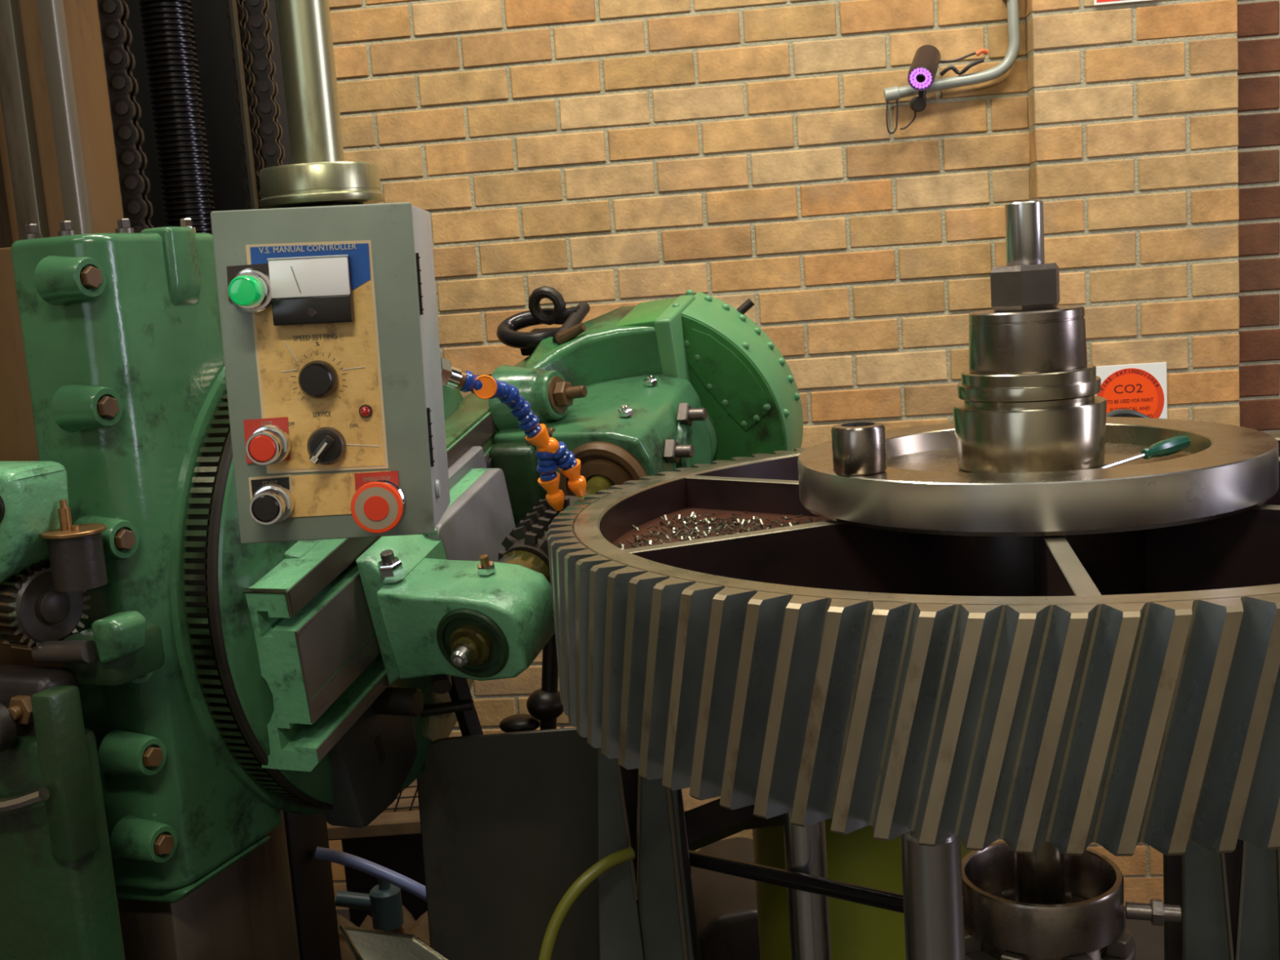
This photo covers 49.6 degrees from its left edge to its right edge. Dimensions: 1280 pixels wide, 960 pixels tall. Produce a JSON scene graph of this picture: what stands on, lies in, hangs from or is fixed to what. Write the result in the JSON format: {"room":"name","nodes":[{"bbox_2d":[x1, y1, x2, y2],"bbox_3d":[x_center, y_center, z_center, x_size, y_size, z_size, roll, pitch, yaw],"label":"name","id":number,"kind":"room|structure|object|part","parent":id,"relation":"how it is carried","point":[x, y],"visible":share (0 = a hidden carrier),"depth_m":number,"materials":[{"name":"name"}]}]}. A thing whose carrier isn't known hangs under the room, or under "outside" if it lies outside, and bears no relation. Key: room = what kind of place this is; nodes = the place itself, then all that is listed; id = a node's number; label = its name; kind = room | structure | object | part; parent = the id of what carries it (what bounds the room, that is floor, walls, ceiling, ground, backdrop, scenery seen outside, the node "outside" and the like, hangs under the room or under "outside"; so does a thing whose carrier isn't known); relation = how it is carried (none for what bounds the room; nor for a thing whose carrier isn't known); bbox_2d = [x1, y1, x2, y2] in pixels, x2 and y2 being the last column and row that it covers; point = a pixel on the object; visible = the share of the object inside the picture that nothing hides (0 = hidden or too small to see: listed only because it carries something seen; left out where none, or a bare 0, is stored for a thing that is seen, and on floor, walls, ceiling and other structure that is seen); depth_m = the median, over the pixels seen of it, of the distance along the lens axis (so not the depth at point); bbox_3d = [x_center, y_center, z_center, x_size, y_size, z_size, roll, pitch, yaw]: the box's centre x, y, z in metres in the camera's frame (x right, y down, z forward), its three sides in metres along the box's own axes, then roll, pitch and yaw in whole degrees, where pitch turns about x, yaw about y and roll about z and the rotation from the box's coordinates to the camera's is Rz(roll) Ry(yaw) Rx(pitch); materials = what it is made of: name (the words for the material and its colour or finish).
{"room":"machine shop","nodes":[
{"label":"machine shop","id":0,"kind":"room"},
{"bbox_2d":[336,906,1164,959],"bbox_3d":[0.610,1.527,1.349,8.200,0.100,8.200,-4,9,0],"label":"floor","id":1,"kind":"structure","parent":0,"point":[1148,939],"depth_m":3.40,"materials":[{"name":"concrete"}]},
{"bbox_2d":[0,663,124,959],"bbox_3d":[-0.818,0.838,1.749,0.450,1.230,0.120,-1,9,22],"label":"feed gearbox","id":2,"kind":"object","parent":1,"relation":"on","point":[59,901],"visible":1,"depth_m":1.61,"materials":[{"name":"green paint"}]},
{"bbox_2d":[31,610,164,686],"bbox_3d":[-0.637,0.198,1.651,0.122,0.086,0.118,-1,9,22],"label":"lever","id":3,"kind":"object","parent":2,"relation":"attached to","point":[119,648],"visible":0.99,"depth_m":1.62,"materials":[{"name":"green paint"}]},
{"bbox_2d":[0,0,341,959],"bbox_3d":[-0.939,-0.138,2.239,0.892,3.136,0.790,-1,9,22],"label":"column","id":4,"kind":"structure","parent":1,"relation":"on","point":[59,157],"depth_m":1.87,"materials":[{"name":"brown metal"}]},
{"bbox_2d":[97,0,154,232],"bbox_3d":[-0.736,-0.648,1.882,0.075,0.678,0.037,-6,9,-12],"label":"chain","id":5,"kind":"object","parent":4,"relation":"hanging from","point":[135,184],"visible":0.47,"depth_m":1.90,"materials":[{"name":"black metal"}]},
{"bbox_2d":[138,0,215,234],"bbox_3d":[-0.736,-0.979,2.056,0.077,1.450,0.077,2,10,34],"label":"screw","id":6,"kind":"object","parent":4,"relation":"attached to","point":[168,27],"visible":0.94,"depth_m":2.09,"materials":[{"name":"grey metal"}]},
{"bbox_2d":[0,202,364,902],"bbox_3d":[-0.681,0.071,1.978,0.338,0.909,0.828,-1,9,22],"label":"saddle","id":7,"kind":"object","parent":4,"relation":"attached to","point":[112,354],"depth_m":1.73,"materials":[{"name":"green paint"}]},
{"bbox_3d":[-0.799,0.108,1.885,0.188,0.830,0.178,-1,9,22],"label":"gib plate","id":8,"kind":"part","parent":7,"relation":"part of","materials":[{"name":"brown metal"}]},
{"bbox_3d":[-0.806,0.064,1.640,0.251,0.162,0.118,-1,9,22],"label":"lever bracket","id":9,"kind":"part","parent":7,"relation":"part of","materials":[{"name":"green metal"}]},
{"bbox_2d":[0,559,90,650],"bbox_3d":[-0.783,0.149,1.677,0.216,0.109,0.116,-1,9,22],"label":"gear","id":10,"kind":"object","parent":7,"relation":"attached to","point":[32,613],"visible":0.82,"depth_m":1.62,"materials":[{"name":"black metal"}]},
{"bbox_2d":[40,498,107,591],"bbox_3d":[-0.661,0.074,1.621,0.072,0.103,0.072,-1,9,22],"label":"cup","id":11,"kind":"object","parent":7,"relation":"attached to","point":[77,559],"visible":1,"depth_m":1.60,"materials":[{"name":"black metal"}]},
{"bbox_3d":[-0.666,0.041,1.615,0.030,0.035,0.013,2,11,37],"label":"lid knob","id":12,"kind":"part","parent":11,"relation":"part of","materials":[{"name":"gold metal"}]},
{"bbox_3d":[-0.662,0.060,1.619,0.072,0.005,0.072,-1,9,22],"label":"lid","id":13,"kind":"part","parent":11,"relation":"part of","materials":[{"name":"gold metal"}]},
{"bbox_2d":[168,367,473,814],"bbox_3d":[-0.417,0.117,2.099,0.082,0.768,0.768,-1,9,22],"label":"ring","id":14,"kind":"object","parent":7,"relation":"attached to","point":[210,566],"visible":0.32,"depth_m":1.79,"materials":[{"name":"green metal"}]},
{"bbox_2d":[210,202,450,543],"bbox_3d":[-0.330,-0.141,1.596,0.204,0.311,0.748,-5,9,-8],"label":"control box","id":15,"kind":"object","parent":14,"relation":"attached to","point":[328,314],"visible":1,"depth_m":1.27,"materials":[{"name":"grey metal"}]},
{"bbox_3d":[-0.356,-0.180,1.263,0.041,0.033,0.002,-3,9,-2],"label":"lamp name plate","id":16,"kind":"part","parent":15,"relation":"part of","materials":[{"name":"black plastic"}]},
{"bbox_2d":[227,267,271,312],"bbox_3d":[-0.352,-0.170,1.242,0.040,0.040,0.045,-4,9,0],"label":"button","id":17,"kind":"object","parent":15,"relation":"attached to","point":[249,289],"depth_m":1.24,"materials":[{"name":"green plastic"}]},
{"bbox_3d":[-0.346,-0.037,1.284,0.042,0.041,0.002,-3,9,-2],"label":"stop name plate","id":18,"kind":"part","parent":15,"relation":"part of","materials":[{"name":"red plastic"}]},
{"bbox_3d":[-0.344,0.015,1.292,0.035,0.035,0.002,-3,9,-2],"label":"start name plate","id":19,"kind":"part","parent":15,"relation":"part of","materials":[{"name":"black plastic"}]},
{"bbox_3d":[-0.300,-0.201,1.249,0.072,0.002,0.006,-3,9,-2],"label":"meter frame","id":20,"kind":"part","parent":15,"relation":"part of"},
{"bbox_3d":[-0.297,-0.112,1.275,0.108,0.205,0.001,-3,9,-2],"label":"yellow plate","id":21,"kind":"part","parent":15,"relation":"part of","materials":[{"name":"yellow metal"}]},
{"bbox_3d":[-0.296,-0.092,1.268,0.036,0.036,0.018,-3,9,-2],"label":"speed knob","id":22,"kind":"part","parent":15,"relation":"part of","materials":[{"name":"black plastic"}]},
{"bbox_2d":[306,426,346,465],"bbox_3d":[-0.290,-0.030,1.273,0.035,0.035,0.028,-4,9,0],"label":"switch","id":23,"kind":"object","parent":15,"relation":"attached to","point":[326,446],"depth_m":1.28,"materials":[{"name":"black plastic"}]},
{"bbox_3d":[-0.290,0.013,1.295,0.117,0.040,0.002,-3,9,-2],"label":"yellow plate","id":24,"kind":"part","parent":15,"relation":"part of","materials":[{"name":"yellow metal"}]},
{"bbox_2d":[359,404,372,417],"bbox_3d":[-0.254,-0.064,1.282,0.012,0.012,0.003,-4,9,-1],"label":"lamp","id":25,"kind":"object","parent":15,"relation":"attached to","point":[365,410],"depth_m":1.28,"materials":[{"name":"red"}]},
{"bbox_3d":[-0.246,0.011,1.295,0.041,0.037,0.002,-3,9,-2],"label":"emergency name plate","id":26,"kind":"part","parent":15,"relation":"part of","materials":[{"name":"red plastic"}]},
{"bbox_2d":[243,355,530,771],"bbox_3d":[-0.309,0.042,2.250,0.120,0.529,1.050,-1,9,21],"label":"slide","id":27,"kind":"object","parent":14,"relation":"attached to","point":[322,664],"visible":0.26,"depth_m":1.83,"materials":[{"name":"green paint"}]},
{"bbox_3d":[-0.316,0.227,2.082,0.006,0.018,0.643,-1,24,22],"label":"rail","id":28,"kind":"part","parent":27,"relation":"part of","materials":[{"name":"metal"}]},
{"bbox_2d":[322,683,424,827],"bbox_3d":[-0.378,0.392,2.019,0.135,0.201,0.207,-1,9,22],"label":"slide underframe","id":29,"kind":"object","parent":27,"relation":"attached to","point":[371,762],"visible":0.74,"depth_m":1.99,"materials":[{"name":"grey metal"}]},
{"bbox_3d":[-0.345,0.032,2.015,0.006,0.034,0.613,-1,24,22],"label":"rail","id":30,"kind":"part","parent":27,"relation":"part of","materials":[{"name":"metal"}]},
{"bbox_2d":[355,533,555,693],"bbox_3d":[-0.251,0.181,1.904,0.290,0.229,0.196,2,10,35],"label":"bracket","id":31,"kind":"object","parent":27,"relation":"attached to","point":[435,616],"visible":0.98,"depth_m":1.85,"materials":[{"name":"green metal"}]},
{"bbox_2d":[422,446,515,562],"bbox_3d":[-0.258,0.110,2.134,0.074,0.303,0.314,-1,9,21],"label":"carriage cover","id":32,"kind":"object","parent":27,"relation":"attached to","point":[478,517],"visible":0.43,"depth_m":2.10,"materials":[{"name":"grey metal"}]},
{"bbox_3d":[-0.283,0.018,2.145,0.020,0.078,0.180,-1,24,22],"label":"plate","id":33,"kind":"part","parent":32,"relation":"part of","materials":[{"name":"grey metal"}]},
{"bbox_2d":[440,357,586,511],"bbox_3d":[-0.291,-0.061,1.935,0.360,0.235,0.240,1,10,30],"label":"hose","id":34,"kind":"object","parent":27,"relation":"attached to","point":[551,454],"visible":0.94,"depth_m":1.89,"materials":[{"name":"blue plastic"}]},
{"bbox_2d":[497,474,614,584],"bbox_3d":[-0.120,0.093,2.072,0.121,0.159,0.372,-1,9,20],"label":"cutter","id":35,"kind":"object","parent":27,"relation":"attached to","point":[526,545],"visible":0.38,"depth_m":1.98,"materials":[{"name":"black metal"}]},
{"bbox_2d":[488,364,711,526],"bbox_3d":[-0.038,-0.014,2.362,0.319,0.393,0.348,-1,9,22],"label":"housing","id":36,"kind":"object","parent":27,"relation":"attached to","point":[625,428],"visible":0.61,"depth_m":2.26,"materials":[{"name":"green paint"}]},
{"bbox_2d":[498,633,563,733],"bbox_3d":[-0.185,0.335,2.329,0.119,0.217,0.067,-2,9,11],"label":"handle","id":37,"kind":"object","parent":36,"relation":"attached to","point":[544,705],"visible":0.8,"depth_m":2.31,"materials":[{"name":"black metal"}]},
{"bbox_2d":[493,294,695,434],"bbox_3d":[-0.052,-0.118,2.435,0.240,0.387,0.446,-1,9,22],"label":"case","id":38,"kind":"object","parent":36,"relation":"attached to","point":[645,338],"visible":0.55,"depth_m":2.42,"materials":[{"name":"green paint"}]},
{"bbox_2d":[496,285,590,355],"bbox_3d":[-0.176,-0.286,2.483,0.187,0.123,0.139,-2,9,11],"label":"shackle","id":39,"kind":"object","parent":38,"relation":"on","point":[571,318],"visible":0.93,"depth_m":2.50,"materials":[{"name":"grey metal"}]},
{"bbox_2d":[671,289,803,461],"bbox_3d":[0.156,-0.105,2.554,0.289,0.496,0.244,2,11,37],"label":"guard","id":40,"kind":"object","parent":38,"relation":"attached to","point":[748,393],"visible":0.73,"depth_m":2.46,"materials":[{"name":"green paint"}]},
{"bbox_3d":[0.148,-0.177,2.451,0.154,0.195,0.004,-1,24,22],"label":"access door","id":41,"kind":"part","parent":40,"relation":"part of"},
{"bbox_2d":[448,675,483,736],"bbox_3d":[-0.207,0.641,2.279,0.185,0.748,0.034,-4,9,0],"label":"bar","id":42,"kind":"object","parent":14,"relation":"attached to","point":[468,722],"visible":0.02,"depth_m":2.23,"materials":[{"name":"black metal"}]},
{"bbox_2d":[420,698,474,716],"bbox_3d":[-0.319,0.360,2.174,0.118,0.026,0.018,-4,9,0],"label":"rod","id":43,"kind":"object","parent":42,"relation":"attached to","point":[464,704],"visible":0.56,"depth_m":2.17,"materials":[{"name":"black metal"}]},
{"bbox_2d":[258,0,384,208],"bbox_3d":[-0.546,-1.075,2.089,0.193,1.298,0.193,-1,9,22],"label":"pole","id":44,"kind":"object","parent":7,"relation":"on","point":[318,172],"visible":0.94,"depth_m":2.12,"materials":[{"name":"metal"}]},
{"bbox_2d":[228,0,258,209],"bbox_3d":[-0.646,-0.825,2.168,0.010,0.900,0.010,-1,9,22],"label":"bar","id":45,"kind":"object","parent":44,"relation":"attached to","point":[233,3],"visible":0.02,"depth_m":2.20,"materials":[{"name":"grey metal"}]},
{"bbox_2d":[224,0,284,209],"bbox_3d":[-0.629,-0.709,2.236,0.070,0.678,0.037,-5,9,-9],"label":"chain","id":46,"kind":"object","parent":45,"relation":"hanging from","point":[259,24],"visible":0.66,"depth_m":2.24,"materials":[{"name":"black metal"}]},
{"bbox_3d":[-0.498,-0.399,2.192,0.110,0.072,0.110,-1,9,22],"label":"pole seat","id":47,"kind":"part","parent":7,"relation":"part of","materials":[{"name":"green metal"}]},
{"bbox_2d":[314,846,426,902],"bbox_3d":[-0.471,0.765,2.615,0.291,0.152,0.031,-2,9,11],"label":"hose","id":48,"kind":"object","parent":4,"relation":"attached to","point":[378,871],"visible":0.78,"depth_m":2.61,"materials":[{"name":"blue"}]},
{"bbox_2d":[326,779,427,927],"bbox_3d":[-0.478,0.948,3.283,0.512,0.618,0.380,-4,9,0],"label":"crate","id":49,"kind":"object","parent":1,"relation":"on","point":[393,841],"visible":0.05,"depth_m":3.43,"materials":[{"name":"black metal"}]},
{"bbox_2d":[338,924,449,959],"bbox_3d":[-0.307,1.020,1.904,0.135,0.863,0.223,0,10,27],"label":"tray","id":50,"kind":"object","parent":1,"relation":"on","point":[365,944],"visible":1,"depth_m":1.88,"materials":[{"name":"metal"}]},
{"bbox_2d":[416,727,599,959],"bbox_3d":[-0.172,0.889,2.281,0.340,0.991,0.150,-4,9,0],"label":"sheet","id":51,"kind":"object","parent":1,"relation":"on","point":[509,820],"visible":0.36,"depth_m":2.23,"materials":[{"name":"brown metal"}]},
{"bbox_2d":[597,747,701,959],"bbox_3d":[0.041,0.828,2.001,0.255,1.165,0.170,-4,9,0],"label":"trestle","id":52,"kind":"object","parent":1,"relation":"on","point":[646,905],"visible":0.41,"depth_m":1.93,"materials":[{"name":"grey metal"}]},
{"bbox_2d":[538,846,635,959],"bbox_3d":[-0.075,0.608,1.877,0.160,0.194,0.023,-8,9,-23],"label":"hose","id":53,"kind":"object","parent":52,"relation":"attached to","point":[616,858],"visible":1,"depth_m":1.86,"materials":[{"name":"yellow rubber"}]},
{"bbox_3d":[-0.031,0.833,1.966,0.100,1.115,0.010,-4,9,0],"label":"gusset plate","id":54,"kind":"part","parent":52,"relation":"part of","materials":[{"name":"grey metal"}]},
{"bbox_3d":[0.081,0.823,1.977,0.136,1.115,0.010,-4,9,0],"label":"gusset plate","id":55,"kind":"part","parent":52,"relation":"part of","materials":[{"name":"grey metal"}]},
{"bbox_2d":[546,431,1279,856],"bbox_3d":[0.506,0.123,1.794,1.238,0.220,1.238,-4,9,0],"label":"gear","id":56,"kind":"object","parent":52,"relation":"on","point":[1117,691],"visible":0.77,"depth_m":1.29,"materials":[{"name":"paint"}]},
{"bbox_2d":[617,508,820,549],"bbox_3d":[0.088,0.076,1.873,0.255,0.014,0.362,0,9,24],"label":"chips","id":57,"kind":"object","parent":56,"relation":"on","point":[694,531],"visible":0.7,"depth_m":1.93,"materials":[{"name":"silver metal"}]},
{"bbox_3d":[0.181,0.080,1.872,0.460,0.012,0.542,-4,9,0],"label":"web plate","id":58,"kind":"part","parent":56,"relation":"part of","materials":[{"name":"brown metal"}]},
{"bbox_2d":[797,417,1278,536],"bbox_3d":[0.496,-0.015,1.773,0.584,0.060,0.584,-4,9,0],"label":"metal plate","id":59,"kind":"object","parent":56,"relation":"on","point":[1225,470],"visible":0.8,"depth_m":1.54,"materials":[{"name":"metal"}]},
{"bbox_2d":[831,422,886,475],"bbox_3d":[0.260,-0.038,1.643,0.063,0.056,0.063,-4,9,0],"label":"metal cylinder","id":60,"kind":"object","parent":59,"relation":"on","point":[859,448],"visible":1,"depth_m":1.62,"materials":[{"name":"metal"}]},
{"bbox_2d":[952,395,1106,472],"bbox_3d":[0.496,-0.064,1.766,0.189,0.090,0.189,-4,9,0],"label":"bush","id":61,"kind":"object","parent":59,"relation":"on","point":[1069,434],"visible":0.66,"depth_m":1.69,"materials":[{"name":"metal"}]},
{"bbox_2d":[956,363,1101,403],"bbox_3d":[0.492,-0.124,1.756,0.176,0.034,0.176,-4,9,0],"label":"collar","id":62,"kind":"object","parent":61,"relation":"on","point":[1084,382],"visible":0.9,"depth_m":1.68,"materials":[{"name":"metal"}]},
{"bbox_2d":[968,305,1087,373],"bbox_3d":[0.488,-0.178,1.748,0.144,0.074,0.144,-4,9,0],"label":"spacer sleeve","id":63,"kind":"object","parent":62,"relation":"on","point":[1050,340],"visible":0.94,"depth_m":1.69,"materials":[{"name":"metal"}]},
{"bbox_2d":[990,262,1059,311],"bbox_3d":[0.484,-0.242,1.738,0.090,0.055,0.084,-4,9,0],"label":"nut","id":64,"kind":"object","parent":63,"relation":"on","point":[1027,287],"visible":0.96,"depth_m":1.70,"materials":[{"name":"metal"}]},
{"bbox_2d":[1004,200,1044,266],"bbox_3d":[0.480,-0.308,1.729,0.046,0.077,0.046,-4,9,0],"label":"shaft","id":65,"kind":"object","parent":64,"relation":"on","point":[1024,220],"visible":1,"depth_m":1.71,"materials":[{"name":"metal"}]},
{"bbox_2d":[1097,435,1190,468],"bbox_3d":[0.628,-0.035,1.726,0.170,0.024,0.020,-9,10,-31],"label":"screwdriver","id":66,"kind":"object","parent":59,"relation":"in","point":[1171,446],"visible":0.95,"depth_m":1.73,"materials":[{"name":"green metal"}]},
{"bbox_3d":[0.594,-0.023,1.705,0.086,0.011,0.006,-9,10,-32],"label":"blade","id":67,"kind":"part","parent":66,"relation":"part of","materials":[{"name":"silver metal"}]},
{"bbox_3d":[0.664,-0.042,1.748,0.085,0.023,0.020,-9,10,-31],"label":"handle","id":68,"kind":"part","parent":66,"relation":"part of","materials":[{"name":"teal plastic"}]},
{"bbox_2d":[690,836,759,959],"bbox_3d":[0.249,1.045,3.047,0.279,0.395,0.390,-4,9,0],"label":"bed","id":69,"kind":"object","parent":1,"relation":"on","point":[726,904],"visible":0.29,"depth_m":2.87,"materials":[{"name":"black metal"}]},
{"bbox_2d":[782,812,832,959],"bbox_3d":[0.249,0.821,1.946,0.057,1.166,0.057,-4,9,0],"label":"support pillar","id":70,"kind":"structure","parent":1,"relation":"on","point":[805,847],"depth_m":1.89,"materials":[{"name":"metal"}]},
{"bbox_2d":[688,849,903,913],"bbox_3d":[0.149,0.547,1.941,0.023,0.100,0.613,-12,11,-41],"label":"rod","id":71,"kind":"object","parent":70,"relation":"attached to","point":[882,899],"visible":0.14,"depth_m":1.85,"materials":[{"name":"grey metal"}]},
{"bbox_2d":[684,798,831,850],"bbox_3d":[0.152,0.535,2.191,0.383,0.072,0.116,-8,10,-26],"label":"table arm","id":72,"kind":"object","parent":71,"relation":"attached to","point":[709,823],"visible":0.27,"depth_m":2.16,"materials":[{"name":"black metal"}]},
{"bbox_2d":[752,819,972,959],"bbox_3d":[0.417,0.849,2.509,0.414,0.920,0.414,-4,9,0],"label":"drum","id":73,"kind":"object","parent":1,"relation":"on","point":[859,931],"visible":0.06,"depth_m":2.30,"materials":[{"name":"yellow metal"}]},
{"bbox_2d":[900,831,964,959],"bbox_3d":[0.337,0.880,1.511,0.061,1.166,0.061,-4,9,0],"label":"support pillar","id":74,"kind":"structure","parent":1,"relation":"on","point":[932,879],"depth_m":1.42,"materials":[{"name":"metal"}]},
{"bbox_2d":[961,840,1181,959],"bbox_3d":[0.556,0.807,1.895,0.260,1.166,0.265,-9,10,-30],"label":"metal cylinder","id":75,"kind":"structure","parent":1,"relation":"on","point":[1045,904],"depth_m":1.81,"materials":[{"name":"metal"}]},
{"bbox_3d":[0.527,0.414,1.838,0.066,0.370,0.066,-4,9,0],"label":"post","id":76,"kind":"part","parent":75,"relation":"part of","materials":[{"name":"metal"}]},
{"bbox_2d":[1163,838,1279,959],"bbox_3d":[0.857,0.770,2.001,0.255,1.165,0.170,-4,9,0],"label":"trestle","id":77,"kind":"object","parent":1,"relation":"on","point":[1229,903],"visible":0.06,"depth_m":1.94,"materials":[{"name":"grey metal"}]},
{"bbox_3d":[0.844,0.759,2.045,0.140,1.115,0.010,-4,9,0],"label":"plate","id":78,"kind":"part","parent":77,"relation":"part of","materials":[{"name":"black metal"}]},
{"bbox_3d":[0.795,0.774,1.966,0.100,1.115,0.010,-4,9,0],"label":"gusset plate","id":79,"kind":"part","parent":77,"relation":"part of","materials":[{"name":"grey metal"}]},
{"bbox_3d":[0.894,0.766,1.977,0.100,1.115,0.010,-4,9,0],"label":"gusset plate","id":80,"kind":"part","parent":77,"relation":"part of","materials":[{"name":"grey metal"}]},
{"bbox_3d":[-0.518,1.180,2.923,0.360,0.274,0.280,-4,9,0],"label":"wood block","id":81,"kind":"object","parent":1,"relation":"on","visible":0},
{"bbox_2d":[337,905,430,959],"bbox_3d":[-0.531,0.983,2.893,0.348,0.108,0.308,-4,9,0],"label":"rag","id":82,"kind":"object","parent":81,"relation":"on","point":[419,928],"visible":0.17,"depth_m":2.94,"materials":[{"name":"brown fabric"}]},
{"bbox_2d":[335,878,404,932],"bbox_3d":[-0.559,0.872,2.856,0.135,0.110,0.064,-4,9,0],"label":"valve fitting","id":83,"kind":"object","parent":82,"relation":"on","point":[384,902],"visible":0.86,"depth_m":2.84,"materials":[{"name":"blue paint"}]},
{"bbox_3d":[-0.526,0.830,2.850,0.024,0.030,0.024,-4,9,0],"label":"valve stem","id":84,"kind":"part","parent":83,"relation":"part of","materials":[{"name":"blue paint"}]},
{"bbox_2d":[328,0,1279,909],"bbox_3d":[0.432,-1.061,3.471,7.800,4.403,0.336,-3,9,6],"label":"wall","id":85,"kind":"structure","parent":0,"point":[607,155],"depth_m":3.46,"materials":[{"name":"beige brick"}]},
{"bbox_2d":[883,0,1020,102],"bbox_3d":[0.733,-1.291,3.298,0.332,0.738,0.046,-3,9,6],"label":"conduit pipe","id":86,"kind":"object","parent":85,"relation":"attached to","point":[894,93],"visible":0.98,"depth_m":3.32,"materials":[{"name":"silver metal"}]},
{"bbox_2d":[885,99,897,133],"bbox_3d":[0.612,-0.892,3.365,0.032,0.100,0.009,-5,9,-6],"label":"loose wire","id":87,"kind":"object","parent":86,"relation":"hanging from","point":[886,108],"visible":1,"depth_m":3.36,"materials":[{"name":"grey"}]},
{"bbox_2d":[907,44,940,111],"bbox_3d":[0.672,-0.958,3.297,0.074,0.157,0.131,0,9,24],"label":"security camera","id":88,"kind":"object","parent":86,"relation":"attached to","point":[922,71],"visible":1,"depth_m":3.27,"materials":[{"name":"brown plastic"}]},
{"bbox_2d":[899,111,916,129],"bbox_3d":[0.655,-0.878,3.365,0.019,0.047,0.049,-12,12,-43],"label":"loose wire","id":89,"kind":"object","parent":88,"relation":"hanging from","point":[915,113],"visible":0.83,"depth_m":3.37,"materials":[{"name":"grey"}]},
{"bbox_3d":[0.667,-0.917,3.316,0.039,0.072,0.044,-3,9,6],"label":"bracket knob","id":90,"kind":"part","parent":88,"relation":"part of","materials":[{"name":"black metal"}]},
{"bbox_2d":[939,52,975,62],"bbox_3d":[0.762,-1.018,3.325,0.132,0.026,0.014,-3,9,4],"label":"loose wire","id":91,"kind":"object","parent":86,"relation":"attached to","point":[973,53],"visible":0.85,"depth_m":3.32,"materials":[{"name":"grey"}]},
{"bbox_2d":[939,57,984,75],"bbox_3d":[0.772,-0.990,3.321,0.105,0.034,0.018,-2,9,12],"label":"loose wire","id":92,"kind":"object","parent":86,"relation":"on","point":[966,68],"visible":1,"depth_m":3.32,"materials":[{"name":"grey"}]},
{"bbox_2d":[975,48,989,56],"bbox_3d":[0.819,-1.024,3.316,0.033,0.018,0.014,-5,9,-4],"label":"loose wire","id":93,"kind":"object","parent":86,"relation":"attached to","point":[985,51],"visible":1,"depth_m":3.31,"materials":[{"name":"orange"}]},
{"bbox_2d":[1025,0,1239,878],"bbox_3d":[1.157,-1.083,3.273,0.468,4.400,0.093,-3,9,6],"label":"wall pier","id":94,"kind":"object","parent":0,"point":[1133,116],"visible":0.53,"depth_m":3.29,"materials":[{"name":"beige brick"}]},
{"bbox_2d":[1093,0,1153,5],"bbox_3d":[1.127,-1.162,3.213,0.146,0.104,0.004,-3,9,6],"label":"notice","id":95,"kind":"object","parent":94,"relation":"attached to","point":[1096,2],"visible":1,"depth_m":3.22,"materials":[{"name":"white"}]},
{"bbox_2d":[1106,408,1150,417],"bbox_3d":[1.157,-0.114,3.250,0.100,0.133,0.282,0,10,28],"label":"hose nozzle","id":96,"kind":"object","parent":94,"relation":"attached to","point":[1120,412],"visible":0.61,"depth_m":3.14,"materials":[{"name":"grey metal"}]},
{"bbox_2d":[1094,362,1167,418],"bbox_3d":[1.189,-0.193,3.360,0.175,0.175,0.006,-3,9,6],"label":"sign","id":97,"kind":"object","parent":94,"relation":"attached to","point":[1141,388],"visible":0.71,"depth_m":3.35,"materials":[{"name":"white"}]}
]}

